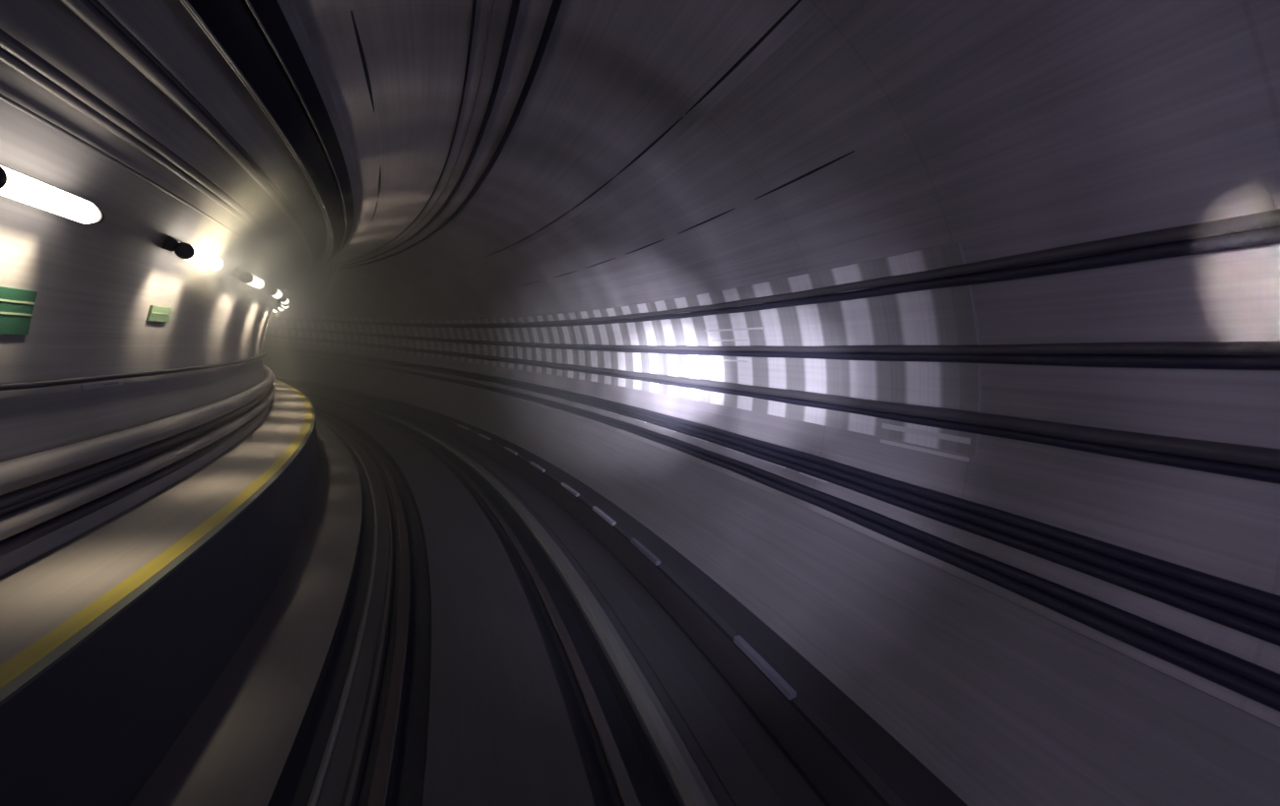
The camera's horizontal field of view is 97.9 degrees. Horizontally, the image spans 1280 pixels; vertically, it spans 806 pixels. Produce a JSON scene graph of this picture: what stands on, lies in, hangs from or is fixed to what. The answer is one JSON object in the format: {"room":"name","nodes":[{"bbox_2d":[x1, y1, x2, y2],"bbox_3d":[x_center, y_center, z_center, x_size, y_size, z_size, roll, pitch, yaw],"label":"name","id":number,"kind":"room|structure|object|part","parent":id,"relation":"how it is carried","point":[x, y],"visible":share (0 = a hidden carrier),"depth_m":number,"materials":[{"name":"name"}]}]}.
{"room":"subway tunnel","nodes":[
{"label":"subway tunnel","id":0,"kind":"room"},
{"bbox_2d":[0,0,357,576],"bbox_3d":[-12.597,-2.320,13.815,7.857,3.672,44.967,2,5,-40],"label":"wall","id":1,"kind":"structure","parent":0,"point":[96,286],"depth_m":3.94,"materials":[{"name":"concrete"}]},
{"bbox_2d":[0,286,37,334],"bbox_3d":[-3.661,-0.533,3.198,0.062,0.272,0.470,4,4,-20],"label":"exit sign","id":2,"kind":"object","parent":1,"relation":"attached to","point":[17,305],"visible":1,"depth_m":3.29,"materials":[{"name":"green plastic"}]},
{"bbox_2d":[0,165,104,224],"bbox_3d":[-3.249,-1.133,2.997,0.209,0.174,0.910,4,4,-19],"label":"lamp","id":3,"kind":"object","parent":1,"relation":"attached to","point":[14,185],"visible":1,"depth_m":2.95,"materials":[{"name":"white plastic"}]},
{"bbox_2d":[80,380,123,389],"bbox_3d":[-4.144,-0.142,4.305,0.015,0.037,0.581,4,4,-21],"label":"wall label","id":4,"kind":"object","parent":1,"relation":"attached to","point":[120,382],"visible":1,"depth_m":4.26,"materials":[{"name":"grey"}]},
{"bbox_2d":[0,349,266,390],"bbox_3d":[-13.168,-1.635,13.434,6.492,0.048,43.499,2,5,-40],"label":"cable","id":5,"kind":"object","parent":1,"relation":"attached to","point":[68,381],"visible":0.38,"depth_m":4.20,"materials":[{"name":"black rubber"}]},
{"bbox_2d":[0,373,269,511],"bbox_3d":[-13.158,-0.998,13.533,6.544,0.084,43.624,2,5,-40],"label":"pipe","id":6,"kind":"object","parent":1,"relation":"attached to","point":[10,499],"visible":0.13,"depth_m":4.04,"materials":[{"name":"grey metal"}]},
{"bbox_2d":[0,398,272,556],"bbox_3d":[-13.153,-0.754,13.572,6.547,0.080,43.665,2,5,-40],"label":"pipe","id":7,"kind":"object","parent":1,"relation":"attached to","point":[20,540],"visible":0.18,"depth_m":4.01,"materials":[{"name":"grey metal"}]},
{"bbox_2d":[0,377,274,541],"bbox_3d":[-13.132,-0.874,13.572,6.589,0.124,43.702,2,5,-40],"label":"pipe","id":8,"kind":"object","parent":1,"relation":"attached to","point":[19,521],"visible":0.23,"depth_m":4.03,"materials":[{"name":"grey metal"}]},
{"bbox_2d":[0,364,274,495],"bbox_3d":[-13.133,-1.140,13.534,6.631,0.176,43.688,2,5,-40],"label":"pipe","id":9,"kind":"object","parent":1,"relation":"attached to","point":[21,473],"visible":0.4,"depth_m":4.03,"materials":[{"name":"grey metal"}]},
{"bbox_2d":[0,93,289,294],"bbox_3d":[-12.784,-3.067,13.550,6.532,0.024,43.879,2,5,-40],"label":"pipe","id":10,"kind":"object","parent":1,"relation":"attached to","point":[2,97],"visible":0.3,"depth_m":3.53,"materials":[{"name":"metal"}]},
{"bbox_2d":[0,47,298,292],"bbox_3d":[-12.687,-3.189,13.615,6.581,0.056,44.030,2,5,-40],"label":"pipe","id":11,"kind":"object","parent":1,"relation":"attached to","point":[6,58],"visible":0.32,"depth_m":3.32,"materials":[{"name":"metal"}]},
{"bbox_2d":[0,28,300,288],"bbox_3d":[-12.655,-3.229,13.636,6.599,0.068,44.079,2,5,-40],"label":"pipe","id":12,"kind":"object","parent":1,"relation":"attached to","point":[8,42],"visible":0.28,"depth_m":3.21,"materials":[{"name":"metal"}]},
{"bbox_2d":[146,305,172,322],"bbox_3d":[-4.340,-0.805,5.036,0.045,0.137,0.423,4,4,-23],"label":"exit sign","id":13,"kind":"object","parent":1,"relation":"attached to","point":[156,313],"visible":1,"depth_m":5.00,"materials":[{"name":"green plastic"}]},
{"bbox_2d":[60,0,314,285],"bbox_3d":[-12.491,-3.488,13.737,6.646,0.084,44.305,2,5,-40],"label":"pipe","id":14,"kind":"object","parent":1,"relation":"attached to","point":[83,9],"visible":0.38,"depth_m":3.40,"materials":[{"name":"metal"}]},
{"bbox_2d":[161,235,223,269],"bbox_3d":[-4.019,-1.339,5.049,0.209,0.174,0.910,4,4,-22],"label":"lamp","id":15,"kind":"object","parent":1,"relation":"attached to","point":[183,250],"visible":1,"depth_m":4.72,"materials":[{"name":"grey plastic"}]},
{"bbox_3d":[-4.063,-1.361,5.023,0.065,0.120,0.900,28,-5,-22],"label":"plate","id":16,"kind":"part","parent":15,"relation":"part of","materials":[{"name":"grey metal"}]},
{"bbox_2d":[187,246,222,269],"bbox_3d":[-3.995,-1.323,5.077,0.136,0.136,0.820,28,-5,-22],"label":"diffuser","id":17,"kind":"object","parent":15,"relation":"attached to","point":[197,256],"depth_m":5.01,"materials":[{"name":"white plastic"}]},
{"bbox_2d":[87,0,314,274],"bbox_3d":[-12.477,-3.543,13.741,6.611,0.044,44.299,2,5,-40],"label":"pipe","id":18,"kind":"object","parent":1,"relation":"attached to","point":[95,3],"visible":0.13,"depth_m":3.44,"materials":[{"name":"grey metal"}]},
{"bbox_2d":[230,266,264,288],"bbox_3d":[-4.816,-1.533,6.877,0.209,0.174,0.910,3,4,-25],"label":"lamp","id":19,"kind":"object","parent":1,"relation":"attached to","point":[245,277],"visible":1,"depth_m":6.53,"materials":[{"name":"grey plastic"}]},
{"bbox_3d":[-4.859,-1.555,6.849,0.065,0.120,0.900,28,-6,-25],"label":"plate","id":20,"kind":"part","parent":19,"relation":"part of","materials":[{"name":"grey metal"}]},
{"bbox_2d":[247,273,264,288],"bbox_3d":[-4.793,-1.517,6.906,0.136,0.136,0.820,28,-6,-25],"label":"diffuser","id":21,"kind":"object","parent":19,"relation":"attached to","point":[253,281],"depth_m":6.77,"materials":[{"name":"white plastic"}]},
{"bbox_2d":[179,0,343,277],"bbox_3d":[-12.206,-3.827,13.928,6.860,0.272,44.784,2,5,-40],"label":"cable tray","id":22,"kind":"object","parent":1,"relation":"attached to","point":[225,23],"visible":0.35,"depth_m":4.04,"materials":[{"name":"black metal"}]},
{"bbox_2d":[259,282,282,298],"bbox_3d":[-5.656,-1.723,8.570,0.209,0.174,0.910,3,4,-28],"label":"lamp","id":23,"kind":"object","parent":1,"relation":"attached to","point":[272,290],"visible":0.99,"depth_m":8.22,"materials":[{"name":"grey plastic"}]},
{"bbox_3d":[-5.697,-1.744,8.540,0.065,0.120,0.900,28,-8,-27],"label":"plate","id":24,"kind":"part","parent":23,"relation":"part of","materials":[{"name":"grey plastic"}]},
{"bbox_2d":[271,288,282,298],"bbox_3d":[-5.634,-1.707,8.600,0.136,0.136,0.820,28,-8,-27],"label":"diffuser","id":25,"kind":"object","parent":23,"relation":"attached to","point":[277,293],"depth_m":8.38,"materials":[{"name":"white plastic"}]},
{"bbox_2d":[274,303,286,311],"bbox_3d":[-8.537,-2.296,13.238,0.209,0.174,0.910,2,5,-36],"label":"lamp","id":26,"kind":"object","parent":1,"relation":"attached to","point":[280,307],"visible":0.64,"depth_m":12.93,"materials":[{"name":"grey"}]},
{"bbox_2d":[273,294,288,304],"bbox_3d":[-6.541,-1.909,10.165,0.209,0.174,0.910,3,4,-31],"label":"lamp","id":27,"kind":"object","parent":1,"relation":"attached to","point":[284,299],"visible":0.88,"depth_m":9.84,"materials":[{"name":"grey"}]},
{"bbox_2d":[277,301,289,308],"bbox_3d":[-7.504,-2.101,11.724,0.209,0.174,0.910,3,5,-33],"label":"lamp","id":28,"kind":"object","parent":1,"relation":"attached to","point":[279,302],"visible":0.61,"depth_m":11.41,"materials":[{"name":"grey"}]},
{"bbox_2d":[242,0,353,262],"bbox_3d":[-12.073,-3.985,14.017,6.806,0.177,44.923,2,5,-40],"label":"cable tray","id":29,"kind":"object","parent":1,"relation":"attached to","point":[268,16],"visible":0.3,"depth_m":4.31,"materials":[{"name":"black metal"}]},
{"bbox_2d":[129,386,830,805],"bbox_3d":[-11.176,0.580,15.423,10.586,0.160,48.857,2,5,-40],"label":"floor","id":30,"kind":"structure","parent":0,"point":[492,716],"depth_m":4.48,"materials":[{"name":"concrete"}]},
{"bbox_2d":[0,379,318,805],"bbox_3d":[-12.876,-0.077,13.901,7.341,1.037,44.580,2,5,-40],"label":"walkway","id":31,"kind":"object","parent":30,"relation":"on","point":[112,638],"visible":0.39,"depth_m":3.28,"materials":[{"name":"concrete"}]},
{"bbox_2d":[307,414,394,805],"bbox_3d":[-11.976,0.597,14.753,7.010,0.070,45.769,2,5,-40],"label":"rail","id":32,"kind":"object","parent":30,"relation":"on","point":[340,776],"visible":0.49,"depth_m":4.46,"materials":[{"name":"grey metal"}]},
{"bbox_2d":[315,410,411,805],"bbox_3d":[-11.967,0.574,14.862,7.219,0.110,46.124,2,5,-40],"label":"rail","id":33,"kind":"object","parent":30,"relation":"on","point":[381,781],"visible":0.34,"depth_m":4.54,"materials":[{"name":"metal"}]},
{"bbox_2d":[305,394,640,805],"bbox_3d":[-10.318,0.659,15.861,8.075,0.110,47.972,2,5,-40],"label":"rail","id":34,"kind":"object","parent":30,"relation":"on","point":[622,792],"visible":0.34,"depth_m":4.84,"materials":[{"name":"metal"}]},
{"bbox_2d":[297,388,718,805],"bbox_3d":[-10.536,0.498,15.948,7.294,0.090,47.962,2,5,-40],"label":"rail","id":35,"kind":"object","parent":30,"relation":"on","point":[689,785],"visible":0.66,"depth_m":4.60,"materials":[{"name":"grey metal"}]},
{"bbox_2d":[320,393,746,805],"bbox_3d":[-10.378,0.528,16.085,7.194,0.022,48.137,2,5,-40],"label":"curb","id":36,"kind":"object","parent":30,"relation":"on","point":[714,762],"visible":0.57,"depth_m":4.70,"materials":[{"name":"concrete"}]},
{"bbox_2d":[286,0,828,288],"bbox_3d":[-10.811,-4.315,15.028,9.675,0.456,48.242,2,5,-40],"label":"ceiling","id":37,"kind":"structure","parent":0,"point":[611,77],"depth_m":5.25,"materials":[{"name":"concrete"}]},
{"bbox_2d":[350,11,381,221],"bbox_3d":[-3.068,-2.947,6.205,0.265,0.020,9.364,4,4,-24],"label":"trim","id":38,"kind":"structure","parent":37,"relation":"attached to","point":[354,25],"depth_m":4.68,"materials":[{"name":"black"}]},
{"bbox_2d":[322,0,476,267],"bbox_3d":[-11.185,-4.489,14.690,6.868,0.028,46.156,2,5,-40],"label":"cable","id":39,"kind":"object","parent":37,"relation":"attached to","point":[475,1],"visible":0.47,"depth_m":5.74,"materials":[{"name":"black plastic"}]},
{"bbox_2d":[321,0,495,268],"bbox_3d":[-11.093,-4.509,14.764,6.881,0.020,46.291,2,5,-40],"label":"cable","id":40,"kind":"object","parent":37,"relation":"attached to","point":[493,1],"visible":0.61,"depth_m":5.85,"materials":[{"name":"black rubber"}]},
{"bbox_2d":[319,0,520,270],"bbox_3d":[-10.989,-4.497,14.853,6.940,0.058,46.472,2,5,-40],"label":"cable","id":41,"kind":"object","parent":37,"relation":"attached to","point":[515,3],"visible":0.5,"depth_m":5.77,"materials":[{"name":"black plastic"}]},
{"bbox_2d":[314,0,562,273],"bbox_3d":[-10.800,-4.499,15.011,6.991,0.066,46.770,2,5,-40],"label":"cable","id":42,"kind":"object","parent":37,"relation":"attached to","point":[554,7],"visible":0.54,"depth_m":5.80,"materials":[{"name":"black plastic"}]},
{"bbox_2d":[262,0,1279,727],"bbox_3d":[-9.411,-2.408,16.476,8.753,3.480,49.981,2,5,-40],"label":"wall","id":43,"kind":"structure","parent":0,"point":[996,128],"depth_m":3.21,"materials":[{"name":"concrete"}]},
{"bbox_2d":[478,434,490,441],"bbox_3d":[-4.135,0.901,14.816,0.057,0.053,0.844,3,5,-34],"label":"marker","id":44,"kind":"object","parent":43,"relation":"attached to","point":[480,435],"visible":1,"depth_m":14.74,"materials":[{"name":"grey"}]},
{"bbox_2d":[504,447,517,455],"bbox_3d":[-3.018,1.121,13.041,0.057,0.053,0.844,3,4,-31],"label":"marker","id":45,"kind":"object","parent":43,"relation":"attached to","point":[505,448],"visible":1,"depth_m":12.99,"materials":[{"name":"grey"}]},
{"bbox_2d":[529,461,545,472],"bbox_3d":[-2.109,1.310,11.447,0.057,0.053,0.844,3,4,-29],"label":"marker","id":46,"kind":"object","parent":43,"relation":"attached to","point":[533,464],"visible":1,"depth_m":11.39,"materials":[{"name":"grey"}]},
{"bbox_2d":[561,482,579,497],"bbox_3d":[-1.221,1.506,9.722,0.057,0.053,0.844,3,4,-26],"label":"marker","id":47,"kind":"object","parent":43,"relation":"attached to","point":[574,492],"visible":1,"depth_m":9.66,"materials":[{"name":"grey"}]},
{"bbox_2d":[592,506,616,525],"bbox_3d":[-0.536,1.667,8.247,0.057,0.053,0.844,4,4,-24],"label":"marker","id":48,"kind":"object","parent":43,"relation":"attached to","point":[596,509],"visible":1,"depth_m":8.19,"materials":[{"name":"grey"}]},
{"bbox_2d":[263,241,981,456],"bbox_3d":[-10.933,-2.658,20.444,42.588,1.427,5.603,9,5,44],"label":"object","id":49,"kind":"structure","parent":43,"relation":"attached to","point":[944,316],"depth_m":5.92,"materials":[{"name":"white"}]},
{"bbox_2d":[484,0,801,257],"bbox_3d":[-0.860,-2.824,7.397,0.517,0.018,13.249,4,4,-24],"label":"trim","id":50,"kind":"structure","parent":43,"relation":"attached to","point":[772,29],"depth_m":4.52,"materials":[{"name":"black"}]},
{"bbox_2d":[630,537,660,566],"bbox_3d":[0.060,1.815,6.836,0.057,0.053,0.844,4,4,-22],"label":"marker","id":51,"kind":"object","parent":43,"relation":"attached to","point":[634,542],"visible":1,"depth_m":6.78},
{"bbox_2d":[522,150,854,285],"bbox_3d":[-0.531,-2.310,8.780,0.320,0.019,10.504,3,4,-25],"label":"trim","id":52,"kind":"structure","parent":43,"relation":"attached to","point":[832,161],"depth_m":5.19,"materials":[{"name":"black"}]},
{"bbox_2d":[709,359,749,362],"bbox_3d":[1.133,-0.546,7.140,0.017,0.022,0.948,4,4,-22],"label":"wall strip","id":53,"kind":"object","parent":43,"relation":"attached to","point":[710,359],"visible":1,"depth_m":7.11,"materials":[{"name":"grey metal"}]},
{"bbox_2d":[710,339,748,341],"bbox_3d":[1.121,-0.792,7.034,0.016,0.018,0.914,4,4,-22],"label":"wall strip","id":54,"kind":"object","parent":43,"relation":"attached to","point":[712,340],"visible":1,"depth_m":7.11,"materials":[{"name":"grey metal"}]},
{"bbox_2d":[704,326,762,331],"bbox_3d":[1.132,-0.909,6.910,0.021,0.023,1.343,4,4,-22],"label":"wall strip","id":55,"kind":"object","parent":43,"relation":"attached to","point":[761,327],"visible":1,"depth_m":6.84,"materials":[{"name":"grey metal"}]},
{"bbox_2d":[733,636,796,700],"bbox_3d":[0.963,2.060,4.384,0.057,0.053,0.844,4,4,-19],"label":"marker","id":56,"kind":"object","parent":43,"relation":"attached to","point":[762,665],"visible":1,"depth_m":4.31,"materials":[{"name":"white paint"}]},
{"bbox_2d":[262,344,1279,613],"bbox_3d":[-9.049,-1.189,16.955,7.474,0.078,49.958,2,5,-40],"label":"cable","id":57,"kind":"object","parent":43,"relation":"attached to","point":[1258,598],"visible":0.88,"depth_m":3.48,"materials":[{"name":"black rubber"}]},
{"bbox_2d":[262,347,1279,646],"bbox_3d":[-9.072,-1.057,16.954,7.468,0.074,49.938,2,5,-40],"label":"cable","id":58,"kind":"object","parent":43,"relation":"attached to","point":[1255,629],"visible":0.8,"depth_m":3.48,"materials":[{"name":"black rubber"}]},
{"bbox_2d":[262,354,1279,805],"bbox_3d":[-9.495,-0.022,16.748,8.211,1.408,49.877,2,5,-40],"label":"wall","id":59,"kind":"structure","parent":43,"relation":"attached to","point":[916,683],"depth_m":3.95,"materials":[{"name":"concrete"}]},
{"bbox_2d":[262,352,1279,711],"bbox_3d":[-9.132,-0.813,16.939,7.467,0.082,49.885,2,5,-40],"label":"cable","id":60,"kind":"object","parent":43,"relation":"attached to","point":[1267,697],"visible":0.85,"depth_m":3.35,"materials":[{"name":"black rubber"}]},
{"bbox_2d":[262,346,1279,630],"bbox_3d":[-9.063,-1.124,16.953,7.473,0.078,49.946,2,5,-40],"label":"cable","id":61,"kind":"object","parent":43,"relation":"attached to","point":[1248,610],"visible":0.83,"depth_m":3.48,"materials":[{"name":"black rubber"}]},
{"bbox_2d":[264,350,1279,693],"bbox_3d":[-9.115,-0.882,16.944,7.469,0.082,49.902,2,5,-40],"label":"cable","id":62,"kind":"object","parent":43,"relation":"attached to","point":[1269,679],"visible":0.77,"depth_m":3.38,"materials":[{"name":"black rubber"}]},
{"bbox_2d":[264,333,1279,470],"bbox_3d":[-9.004,-1.793,16.906,7.487,0.094,49.951,2,5,-40],"label":"cable","id":63,"kind":"object","parent":43,"relation":"attached to","point":[1266,458],"visible":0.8,"depth_m":3.52,"materials":[{"name":"black rubber"}]},
{"bbox_2d":[264,335,1279,484],"bbox_3d":[-8.998,-1.722,16.921,7.464,0.066,49.955,2,5,-40],"label":"cable","id":64,"kind":"object","parent":43,"relation":"attached to","point":[1220,468],"visible":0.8,"depth_m":3.55,"materials":[{"name":"black rubber"}]},
{"bbox_2d":[266,325,1279,356],"bbox_3d":[-9.021,-2.264,16.825,7.451,0.070,49.846,2,5,-40],"label":"cable","id":65,"kind":"object","parent":43,"relation":"attached to","point":[1228,349],"visible":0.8,"depth_m":3.46,"materials":[{"name":"black rubber"}]},
{"bbox_2d":[266,326,1279,370],"bbox_3d":[-9.011,-2.205,16.841,7.458,0.074,49.871,2,5,-40],"label":"cable","id":66,"kind":"object","parent":43,"relation":"attached to","point":[1091,360],"visible":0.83,"depth_m":3.44,"materials":[{"name":"black rubber"}]},
{"bbox_2d":[763,459,785,468],"bbox_3d":[1.481,0.674,6.158,0.025,0.019,0.410,4,4,-21],"label":"clip","id":67,"kind":"object","parent":43,"relation":"attached to","point":[763,460],"visible":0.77,"depth_m":6.12,"materials":[{"name":"grey metal"}]},
{"bbox_2d":[269,225,1279,327],"bbox_3d":[-9.090,-2.712,16.703,7.433,0.078,49.679,2,5,-40],"label":"cable","id":68,"kind":"object","parent":43,"relation":"attached to","point":[1269,235],"visible":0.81,"depth_m":3.32,"materials":[{"name":"black rubber"}]},
{"bbox_2d":[270,208,1279,325],"bbox_3d":[-9.109,-2.776,16.677,7.423,0.074,49.637,2,5,-40],"label":"cable","id":69,"kind":"object","parent":43,"relation":"attached to","point":[1270,219],"visible":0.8,"depth_m":3.29,"materials":[{"name":"black rubber"}]},
{"bbox_2d":[799,472,827,483],"bbox_3d":[1.714,0.737,5.523,0.025,0.019,0.410,4,4,-20],"label":"clip","id":70,"kind":"object","parent":43,"relation":"attached to","point":[800,473],"visible":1,"depth_m":5.51,"materials":[{"name":"grey metal"}]},
{"bbox_2d":[880,439,968,461],"bbox_3d":[2.188,0.362,4.344,0.012,0.029,0.863,4,4,-18],"label":"wall strip","id":71,"kind":"object","parent":43,"relation":"attached to","point":[937,453],"visible":1,"depth_m":4.28,"materials":[{"name":"grey metal"}]},
{"bbox_2d":[881,423,970,444],"bbox_3d":[2.197,0.231,4.334,0.014,0.042,0.863,4,4,-18],"label":"wall strip","id":72,"kind":"object","parent":43,"relation":"attached to","point":[884,425],"visible":1,"depth_m":4.28,"materials":[{"name":"grey metal"}]}
]}

